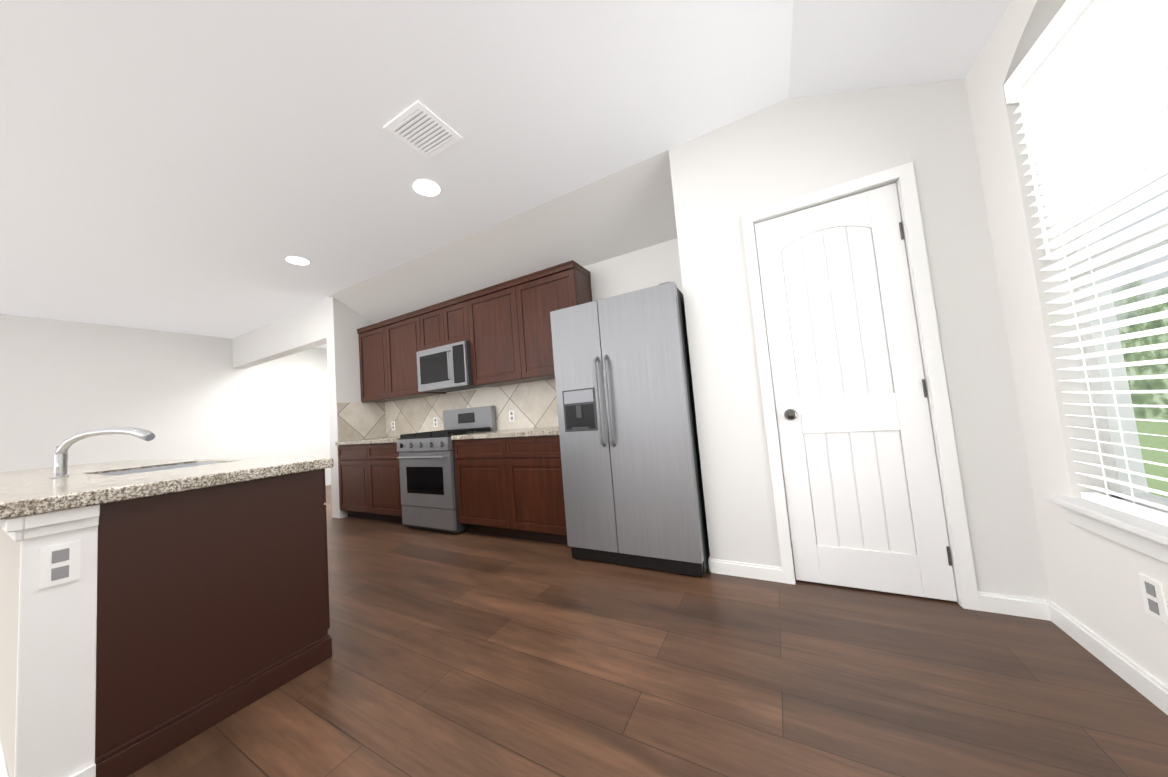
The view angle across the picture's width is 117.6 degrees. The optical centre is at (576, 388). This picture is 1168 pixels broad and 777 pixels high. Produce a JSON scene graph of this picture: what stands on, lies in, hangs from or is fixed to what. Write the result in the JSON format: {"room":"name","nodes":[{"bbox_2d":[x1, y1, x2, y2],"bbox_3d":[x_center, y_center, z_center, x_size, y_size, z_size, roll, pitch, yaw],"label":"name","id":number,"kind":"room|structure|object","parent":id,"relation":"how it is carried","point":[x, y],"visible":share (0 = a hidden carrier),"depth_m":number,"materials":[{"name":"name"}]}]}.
{"room":"kitchen","nodes":[
{"label":"kitchen","id":0,"kind":"room"},
{"bbox_2d":[0,314,330,485],"bbox_3d":[-6.879,0.456,3.836,0.160,2.780,8.060,-7,-4,29],"label":"wall","id":1,"kind":"structure","parent":0,"point":[182,396],"depth_m":5.07,"materials":[{"name":"white paint"}]},
{"bbox_2d":[232,296,351,517],"bbox_3d":[-4.267,0.337,5.154,3.136,2.780,0.160,-7,-4,29],"label":"wall","id":2,"kind":"structure","parent":0,"point":[333,324],"depth_m":4.55,"materials":[{"name":"white paint"}]},
{"bbox_2d":[337,307,384,445],"bbox_3d":[-2.652,0.199,5.027,0.186,2.780,1.494,-7,-4,29],"label":"wall","id":3,"kind":"structure","parent":0,"point":[356,420],"depth_m":4.58,"materials":[{"name":"white paint"}]},
{"bbox_2d":[0,0,1010,348],"bbox_3d":[-3.032,-1.191,1.731,8.900,0.461,8.060,-7,-4,29],"label":"ceiling","id":4,"kind":"structure","parent":0,"point":[196,166],"depth_m":2.00,"materials":[{"name":"white paint"}]},
{"bbox_2d":[286,256,308,264],"bbox_3d":[-2.719,-1.246,3.447,0.176,0.009,0.176,-7,-4,29],"label":"recessed light","id":5,"kind":"object","parent":4,"relation":"in","point":[296,260],"visible":0.98,"depth_m":3.44,"materials":[{"name":"white plastic"}]},
{"bbox_2d":[383,101,461,158],"bbox_3d":[-0.888,-1.486,2.054,0.300,0.010,0.300,-7,-4,29],"label":"ceiling vent","id":6,"kind":"object","parent":4,"relation":"in","point":[421,128],"visible":1,"depth_m":2.04,"materials":[{"name":"white metal"}]},
{"bbox_2d":[413,179,439,195],"bbox_3d":[-1.075,-1.439,2.536,0.176,0.009,0.176,-7,-4,29],"label":"recessed light","id":7,"kind":"object","parent":4,"relation":"in","point":[426,187],"visible":1,"depth_m":2.53,"materials":[{"name":"white plastic"}]},
{"bbox_2d":[385,240,680,436],"bbox_3d":[-0.165,-0.097,3.585,5.604,2.780,0.166,-7,-4,29],"label":"wall","id":8,"kind":"structure","parent":0,"point":[534,404],"depth_m":3.65,"materials":[{"name":"beige tile"}]},
{"bbox_2d":[357,320,392,401],"bbox_3d":[-2.476,-0.327,4.595,0.649,0.960,0.321,-7,-4,29],"label":"upper cabinet","id":9,"kind":"object","parent":8,"relation":"attached to","point":[374,338],"depth_m":4.46,"materials":[{"name":"brown wood"}]},
{"bbox_2d":[391,421,394,429],"bbox_3d":[-2.467,0.500,4.755,0.070,0.115,0.006,-7,-4,29],"label":"outlet","id":10,"kind":"object","parent":8,"relation":"attached to","point":[393,424],"visible":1,"depth_m":4.75,"materials":[{"name":"white plastic"}]},
{"bbox_2d":[389,310,445,399],"bbox_3d":[-1.991,-0.384,4.326,0.691,0.960,0.321,-7,-4,29],"label":"upper cabinet","id":11,"kind":"object","parent":8,"relation":"attached to","point":[405,329],"depth_m":4.17,"materials":[{"name":"brown wood"}]},
{"bbox_2d":[417,301,448,350],"bbox_3d":[-1.516,-0.676,4.068,0.445,0.490,0.321,-7,-4,29],"label":"upper cabinet","id":12,"kind":"object","parent":8,"relation":"attached to","point":[434,330],"depth_m":3.93,"materials":[{"name":"brown wood"}]},
{"bbox_2d":[416,341,480,391],"bbox_3d":[-1.366,-0.219,3.910,0.750,0.454,0.434,-7,-4,29],"label":"microwave","id":13,"kind":"object","parent":12,"relation":"attached to","point":[446,368],"visible":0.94,"depth_m":3.73,"materials":[{"name":"silver metal"}]},
{"bbox_2d":[433,417,437,426],"bbox_3d":[-1.737,0.414,4.349,0.070,0.115,0.006,-7,-4,29],"label":"outlet","id":14,"kind":"object","parent":8,"relation":"attached to","point":[435,420],"visible":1,"depth_m":4.34,"materials":[{"name":"white plastic"}]},
{"bbox_2d":[445,293,468,343],"bbox_3d":[-1.232,-0.709,3.911,0.432,0.490,0.321,-7,-4,29],"label":"upper cabinet","id":15,"kind":"object","parent":8,"relation":"attached to","point":[456,309],"depth_m":3.74,"materials":[{"name":"brown wood"}]},
{"bbox_2d":[469,277,540,386],"bbox_3d":[-0.726,-0.533,3.625,0.690,0.960,0.321,-7,-4,29],"label":"upper cabinet","id":16,"kind":"object","parent":8,"relation":"attached to","point":[504,329],"depth_m":3.48,"materials":[{"name":"brown wood"}]},
{"bbox_2d":[509,410,514,420],"bbox_3d":[-0.693,0.292,3.771,0.070,0.115,0.006,-7,-4,29],"label":"outlet","id":17,"kind":"object","parent":8,"relation":"attached to","point":[511,416],"visible":1,"depth_m":3.77,"materials":[{"name":"white plastic"}]},
{"bbox_2d":[521,260,591,379],"bbox_3d":[-0.219,-0.592,3.344,0.700,0.960,0.321,-7,-4,29],"label":"upper cabinet","id":18,"kind":"object","parent":8,"relation":"attached to","point":[567,284],"depth_m":3.21,"materials":[{"name":"brown wood"}]},
{"bbox_2d":[708,557,711,572],"bbox_3d":[0.974,1.092,2.454,0.014,0.080,0.664,-7,-4,29],"label":"baseboard","id":19,"kind":"structure","parent":8,"relation":"attached to","point":[710,559],"depth_m":2.17,"materials":[{"name":"white wood"}]},
{"bbox_2d":[127,485,1167,776],"bbox_3d":[-2.927,1.406,1.526,9.050,0.050,8.210,-7,-4,29],"label":"floor","id":20,"kind":"structure","parent":0,"point":[463,653],"depth_m":1.31,"materials":[{"name":"brown wood"}]},
{"bbox_2d":[0,467,331,776],"bbox_3d":[-3.140,1.014,2.306,4.106,0.868,0.826,-7,-4,29],"label":"kitchen island","id":21,"kind":"object","parent":20,"relation":"on","point":[151,611],"depth_m":1.21,"materials":[{"name":"brown wood"}]},
{"bbox_2d":[38,540,80,589],"bbox_3d":[-1.553,0.528,1.063,0.008,0.115,0.070,-7,-4,29],"label":"outlet","id":22,"kind":"object","parent":21,"relation":"attached to","point":[59,561],"depth_m":1.06,"materials":[{"name":"white plastic"}]},
{"bbox_2d":[0,458,333,522],"bbox_3d":[-3.207,0.556,2.263,4.126,0.046,1.014,-7,-4,29],"label":"island countertop","id":23,"kind":"structure","parent":21,"relation":"on","point":[23,494],"depth_m":1.39,"materials":[{"name":"beige stone"}]},
{"bbox_2d":[48,427,154,478],"bbox_3d":[-2.518,0.332,1.875,0.540,0.237,0.274,-7,-4,29],"label":"faucet","id":24,"kind":"object","parent":23,"relation":"on","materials":[{"name":"silver metal"}]},
{"bbox_2d":[104,463,195,474],"bbox_3d":[-2.385,0.593,2.044,0.812,0.255,0.482,-7,-4,29],"label":"sink","id":25,"kind":"object","parent":23,"relation":"in","point":[169,464],"depth_m":2.24,"materials":[{"name":"silver metal"}]},
{"bbox_2d":[397,406,495,533],"bbox_3d":[-1.346,0.807,3.703,0.756,1.185,0.692,-7,-4,29],"label":"range","id":26,"kind":"object","parent":20,"relation":"on","point":[428,481],"visible":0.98,"depth_m":3.45,"materials":[{"name":"silver metal"}]},
{"bbox_2d":[335,427,567,544],"bbox_3d":[-1.305,0.940,3.727,3.256,0.914,0.645,-7,-4,29],"label":"base cabinets","id":27,"kind":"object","parent":20,"relation":"on","point":[509,482],"depth_m":3.11,"materials":[{"name":"brown wood"}]},
{"bbox_2d":[335,433,448,445],"bbox_3d":[-2.219,0.609,4.244,1.234,0.040,0.645,-7,-4,29],"label":"countertop","id":28,"kind":"structure","parent":27,"relation":"on","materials":[{"name":"stone"}]},
{"bbox_2d":[451,427,567,439],"bbox_3d":[-0.469,0.403,3.274,1.254,0.040,0.645,-7,-4,29],"label":"countertop","id":29,"kind":"structure","parent":27,"relation":"on","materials":[{"name":"stone"}]},
{"bbox_2d":[550,281,709,576],"bbox_3d":[0.438,0.273,2.642,0.916,1.795,0.812,-7,-4,29],"label":"refrigerator","id":30,"kind":"object","parent":20,"relation":"on","point":[631,472],"visible":1,"depth_m":2.30,"materials":[{"name":"silver metal"}]},
{"bbox_2d":[669,78,1049,606],"bbox_3d":[1.347,-0.327,1.984,1.380,2.780,0.120,-7,-4,29],"label":"wall","id":31,"kind":"structure","parent":0,"point":[725,178],"depth_m":1.89,"materials":[{"name":"white paint"}]},
{"bbox_2d":[712,559,783,582],"bbox_3d":[0.997,1.064,2.070,0.363,0.080,0.014,-7,-4,29],"label":"baseboard","id":32,"kind":"structure","parent":31,"relation":"attached to","point":[733,568],"depth_m":2.06,"materials":[{"name":"white wood"}]},
{"bbox_2d":[754,183,956,601],"bbox_3d":[1.417,0.009,1.873,0.650,2.065,0.117,-7,-4,29],"label":"pantry door","id":33,"kind":"structure","parent":31,"relation":"in","point":[865,507],"depth_m":1.87,"materials":[{"name":"white wood"}]},
{"bbox_2d":[741,162,980,610],"bbox_3d":[1.439,-0.016,1.917,0.774,2.137,0.136,-7,-4,29],"label":"door frame","id":34,"kind":"structure","parent":31,"relation":"attached to","point":[947,459],"depth_m":1.74,"materials":[{"name":"white wood"}]},
{"bbox_2d":[965,0,1167,685],"bbox_3d":[0.642,-0.464,-0.855,0.160,2.780,7.150,-7,-4,29],"label":"wall","id":35,"kind":"structure","parent":0,"point":[1093,582],"depth_m":1.39,"materials":[{"name":"white paint"}]},
{"bbox_2d":[1036,598,1167,714],"bbox_3d":[0.477,0.879,-1.258,0.014,0.080,6.340,-7,-4,29],"label":"baseboard","id":36,"kind":"structure","parent":35,"relation":"attached to","point":[1146,684],"depth_m":1.24,"materials":[{"name":"white wood"}]},
{"bbox_2d":[1047,158,1167,563],"bbox_3d":[1.555,-0.463,0.852,0.200,1.915,1.240,-7,-4,29],"label":"window","id":37,"kind":"structure","parent":35,"relation":"in","point":[1115,437],"depth_m":1.24,"materials":[{"name":"white plastic"}]},
{"bbox_2d":[1004,0,1167,525],"bbox_3d":[1.537,-0.423,0.861,0.075,1.641,1.144,-7,-4,29],"label":"window blinds","id":38,"kind":"object","parent":37,"relation":"attached to","point":[1086,86],"visible":1,"depth_m":1.11,"materials":[{"name":"white plastic"}]},
{"bbox_2d":[1138,573,1167,623],"bbox_3d":[1.740,0.632,1.067,0.007,0.115,0.070,-7,-4,29],"label":"outlet","id":39,"kind":"object","parent":35,"relation":"attached to","point":[1154,598],"visible":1,"depth_m":1.06,"materials":[{"name":"white plastic"}]},
{"label":"outside","id":40,"kind":"structure","parent":0,"visible":0},
{"bbox_2d":[1095,140,1167,497],"bbox_3d":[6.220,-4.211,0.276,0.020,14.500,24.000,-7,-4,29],"label":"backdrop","id":41,"kind":"structure","parent":40,"point":[1152,455],"depth_m":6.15,"materials":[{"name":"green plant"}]}
]}

